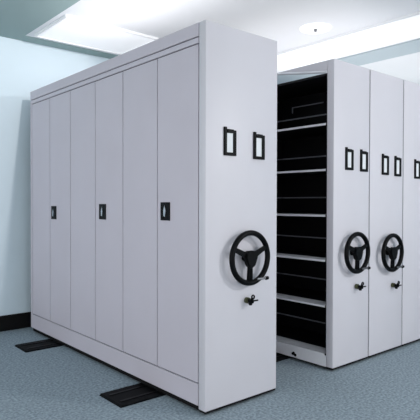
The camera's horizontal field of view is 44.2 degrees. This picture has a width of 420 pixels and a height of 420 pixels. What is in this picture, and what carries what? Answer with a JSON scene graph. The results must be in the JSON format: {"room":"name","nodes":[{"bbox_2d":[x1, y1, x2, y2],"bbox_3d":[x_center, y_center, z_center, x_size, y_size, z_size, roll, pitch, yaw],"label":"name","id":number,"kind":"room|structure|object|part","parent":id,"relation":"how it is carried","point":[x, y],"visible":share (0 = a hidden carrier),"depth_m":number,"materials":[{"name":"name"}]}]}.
{"room":"archive room","nodes":[
{"label":"archive room","id":0,"kind":"room"},
{"bbox_2d":[0,36,108,315],"bbox_3d":[-1.014,-0.261,5.905,10.700,3.040,0.120,-1,1,-41],"label":"wall","id":1,"kind":"structure","parent":0,"point":[25,67],"depth_m":5.08,"materials":[{"name":"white paint"}]},
{"bbox_2d":[0,312,30,331],"bbox_3d":[-0.974,1.085,5.873,10.700,0.150,0.014,-1,1,-41],"label":"baseboard","id":2,"kind":"structure","parent":1,"relation":"attached to","point":[20,320],"depth_m":5.07,"materials":[{"name":"black rubber"}]},
{"bbox_2d":[0,0,118,58],"bbox_3d":[-0.609,-1.644,3.648,3.200,0.006,3.800,-1,1,-41],"label":"trim","id":3,"kind":"structure","parent":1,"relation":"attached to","point":[18,18],"depth_m":4.47,"materials":[{"name":"grey paint"}]},
{"bbox_2d":[277,38,419,83],"bbox_3d":[3.449,-1.623,3.571,0.380,0.030,9.200,-1,1,-41],"label":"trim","id":4,"kind":"structure","parent":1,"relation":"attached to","point":[413,46],"depth_m":5.49,"materials":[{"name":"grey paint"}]},
{"bbox_2d":[0,327,419,419],"bbox_3d":[2.048,1.267,2.351,10.700,0.100,9.300,-1,1,-41],"label":"floor","id":5,"kind":"structure","parent":0,"point":[60,382],"depth_m":3.43,"materials":[{"name":"carpet"}]},
{"bbox_2d":[15,339,63,352],"bbox_3d":[-0.205,1.159,5.588,3.705,0.014,0.260,-1,1,-41],"label":"rail","id":6,"kind":"object","parent":5,"relation":"on","point":[47,343],"visible":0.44,"depth_m":4.46,"materials":[{"name":"black metal"}]},
{"bbox_2d":[99,353,290,407],"bbox_3d":[0.778,1.177,4.442,3.705,0.014,0.270,-1,1,-41],"label":"rail","id":7,"kind":"object","parent":5,"relation":"on","point":[140,392],"visible":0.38,"depth_m":3.33,"materials":[{"name":"black metal"}]},
{"bbox_2d":[30,20,276,413],"bbox_3d":[-0.618,0.028,4.140,0.623,2.286,2.693,-1,1,-41],"label":"tall cabinet","id":8,"kind":"object","parent":7,"relation":"on","point":[154,163],"visible":1,"depth_m":3.34,"materials":[{"name":"metal"}]},
{"bbox_3d":[-1.558,-0.004,4.787,0.016,1.991,0.398,-1,1,-41],"label":"door","id":9,"kind":"part","parent":8,"relation":"part of","materials":[{"name":"metal"}]},
{"bbox_3d":[-1.377,0.023,4.559,0.007,0.116,0.098,-1,1,-41],"label":"latch plate","id":10,"kind":"part","parent":8,"relation":"part of","materials":[{"name":"black plastic"}]},
{"bbox_3d":[-1.293,0.001,4.478,0.016,1.991,0.400,-1,1,-41],"label":"door","id":11,"kind":"part","parent":8,"relation":"part of","materials":[{"name":"metal"}]},
{"bbox_3d":[-1.019,0.007,4.159,0.016,1.991,0.424,-1,1,-41],"label":"door","id":12,"kind":"part","parent":8,"relation":"part of","materials":[{"name":"metal"}]},
{"bbox_3d":[-0.810,0.013,3.898,0.007,0.116,0.098,-1,1,-41],"label":"latch plate","id":13,"kind":"part","parent":8,"relation":"part of","materials":[{"name":"black plastic"}]},
{"bbox_3d":[-0.746,0.012,3.841,0.016,1.991,0.397,-1,1,-41],"label":"door","id":14,"kind":"part","parent":8,"relation":"part of","materials":[{"name":"metal"}]},
{"bbox_3d":[-0.475,0.017,3.525,0.016,1.991,0.418,-1,1,-41],"label":"door","id":15,"kind":"part","parent":8,"relation":"part of","materials":[{"name":"metal"}]},
{"bbox_3d":[-0.284,0.009,3.284,0.007,0.116,0.098,-1,1,-41],"label":"latch plate","id":16,"kind":"part","parent":8,"relation":"part of","materials":[{"name":"black plastic"}]},
{"bbox_3d":[-0.200,0.022,3.203,0.016,1.991,0.412,-1,1,-41],"label":"door","id":17,"kind":"part","parent":8,"relation":"part of","materials":[{"name":"metal"}]},
{"bbox_3d":[0.186,0.037,3.211,0.611,2.273,0.061,-1,1,-41],"label":"panel","id":18,"kind":"part","parent":8,"relation":"part of","materials":[{"name":"metal"}]},
{"bbox_2d":[276,59,370,369],"bbox_3d":[0.259,0.014,4.892,0.491,2.295,2.693,-1,1,-41],"label":"shelving unit","id":19,"kind":"object","parent":7,"relation":"on","point":[323,246],"visible":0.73,"depth_m":4.05,"materials":[{"name":"metal"}]},
{"bbox_3d":[0.759,1.073,4.327,0.456,0.017,0.834,-1,1,-41],"label":"shelf","id":20,"kind":"part","parent":19,"relation":"part of","materials":[{"name":"grey metal"}]},
{"bbox_3d":[0.835,0.930,4.390,0.008,0.010,0.834,-1,1,-41],"label":"rail","id":21,"kind":"part","parent":19,"relation":"part of","materials":[{"name":"silver metal"}]},
{"bbox_3d":[0.760,0.373,4.317,0.456,0.017,0.834,-1,1,-41],"label":"shelf","id":22,"kind":"part","parent":19,"relation":"part of","materials":[{"name":"grey metal"}]},
{"bbox_3d":[0.760,0.713,4.322,0.456,0.017,0.834,-1,1,-41],"label":"shelf","id":23,"kind":"part","parent":19,"relation":"part of","materials":[{"name":"grey metal"}]},
{"bbox_3d":[0.836,0.570,4.385,0.008,0.010,0.834,-1,1,-41],"label":"rail","id":24,"kind":"part","parent":19,"relation":"part of","materials":[{"name":"silver metal"}]},
{"bbox_3d":[0.037,1.111,4.818,0.010,0.083,2.543,-1,1,-41],"label":"panel","id":25,"kind":"part","parent":19,"relation":"part of","materials":[{"name":"silver metal"}]},
{"bbox_3d":[0.762,-0.302,4.307,0.456,0.017,0.834,-1,1,-41],"label":"shelf","id":26,"kind":"part","parent":19,"relation":"part of","materials":[{"name":"grey metal"}]},
{"bbox_3d":[0.838,-0.446,4.370,0.008,0.010,0.834,-1,1,-41],"label":"rail","id":27,"kind":"part","parent":19,"relation":"part of","materials":[{"name":"silver metal"}]},
{"bbox_3d":[0.837,-0.105,4.375,0.008,0.010,0.834,-1,1,-41],"label":"rail","id":28,"kind":"part","parent":19,"relation":"part of","materials":[{"name":"silver metal"}]},
{"bbox_3d":[0.837,0.230,4.380,0.008,0.010,0.834,-1,1,-41],"label":"rail","id":29,"kind":"part","parent":19,"relation":"part of","materials":[{"name":"silver metal"}]},
{"bbox_3d":[0.763,-0.642,4.302,0.456,0.017,0.834,-1,1,-41],"label":"shelf","id":30,"kind":"part","parent":19,"relation":"part of","materials":[{"name":"grey metal"}]},
{"bbox_3d":[0.839,-0.786,4.365,0.008,0.010,0.834,-1,1,-41],"label":"rail","id":31,"kind":"part","parent":19,"relation":"part of","materials":[{"name":"black metal"}]},
{"bbox_3d":[0.685,-1.066,4.034,0.020,0.108,0.565,-1,1,-41],"label":"brace rod","id":32,"kind":"part","parent":19,"relation":"part of","materials":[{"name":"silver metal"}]},
{"bbox_3d":[0.216,-1.020,4.937,0.471,0.018,2.543,-1,1,-41],"label":"panel","id":33,"kind":"part","parent":19,"relation":"part of","materials":[{"name":"black metal"}]},
{"bbox_3d":[0.390,0.051,5.103,0.008,2.155,2.543,-1,1,-41],"label":"panel","id":34,"kind":"part","parent":19,"relation":"part of","materials":[{"name":"black metal"}]},
{"bbox_3d":[0.841,-0.883,4.469,0.008,0.053,0.340,-1,1,-41],"label":"hanging rail","id":35,"kind":"part","parent":19,"relation":"part of","materials":[{"name":"black metal"}]},
{"bbox_3d":[0.761,0.038,4.312,0.456,0.017,0.834,-1,1,-41],"label":"shelf","id":36,"kind":"part","parent":19,"relation":"part of","materials":[{"name":"grey metal"}]},
{"bbox_3d":[1.060,0.028,3.961,0.465,2.273,0.061,-1,1,-41],"label":"panel","id":37,"kind":"part","parent":19,"relation":"part of","materials":[{"name":"metal"}]},
{"bbox_2d":[368,70,404,357],"bbox_3d":[0.641,0.015,5.220,0.514,2.286,2.693,-1,1,-41],"label":"shelving unit","id":38,"kind":"object","parent":7,"relation":"on","point":[386,91],"visible":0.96,"depth_m":4.24,"materials":[{"name":"metal"}]},
{"bbox_2d":[401,80,419,345],"bbox_3d":[1.009,0.011,5.585,0.519,2.286,2.617,-1,1,-41],"label":"shelving unit","id":39,"kind":"object","parent":7,"relation":"on","point":[410,231],"visible":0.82,"depth_m":4.52,"materials":[{"name":"metal"}]},
{"bbox_2d":[25,0,419,83],"bbox_3d":[2.054,-1.672,2.308,10.700,0.100,9.300,-1,1,-41],"label":"ceiling","id":40,"kind":"structure","parent":0,"point":[280,21],"depth_m":4.43,"materials":[{"name":"paint"}]},
{"bbox_2d":[34,14,158,54],"bbox_3d":[-1.084,-1.657,4.959,0.955,0.022,0.690,-1,1,-41],"label":"recessed light","id":41,"kind":"object","parent":40,"relation":"in","point":[68,29],"visible":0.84,"depth_m":4.91,"materials":[{"name":"white plastic"}]},
{"bbox_2d":[299,23,331,33],"bbox_3d":[0.963,-1.643,4.719,0.290,0.034,0.290,-1,1,-41],"label":"recessed light","id":42,"kind":"object","parent":40,"relation":"in","point":[311,28],"visible":1,"depth_m":4.70,"materials":[{"name":"white plastic"}]},
{"bbox_2d":[277,11,419,72],"bbox_3d":[1.984,-1.643,4.488,0.610,0.022,5.700,-1,1,-41],"label":"recessed light","id":43,"kind":"object","parent":40,"relation":"in","point":[405,28],"visible":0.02,"depth_m":5.11,"materials":[{"name":"white plastic"}]}
]}

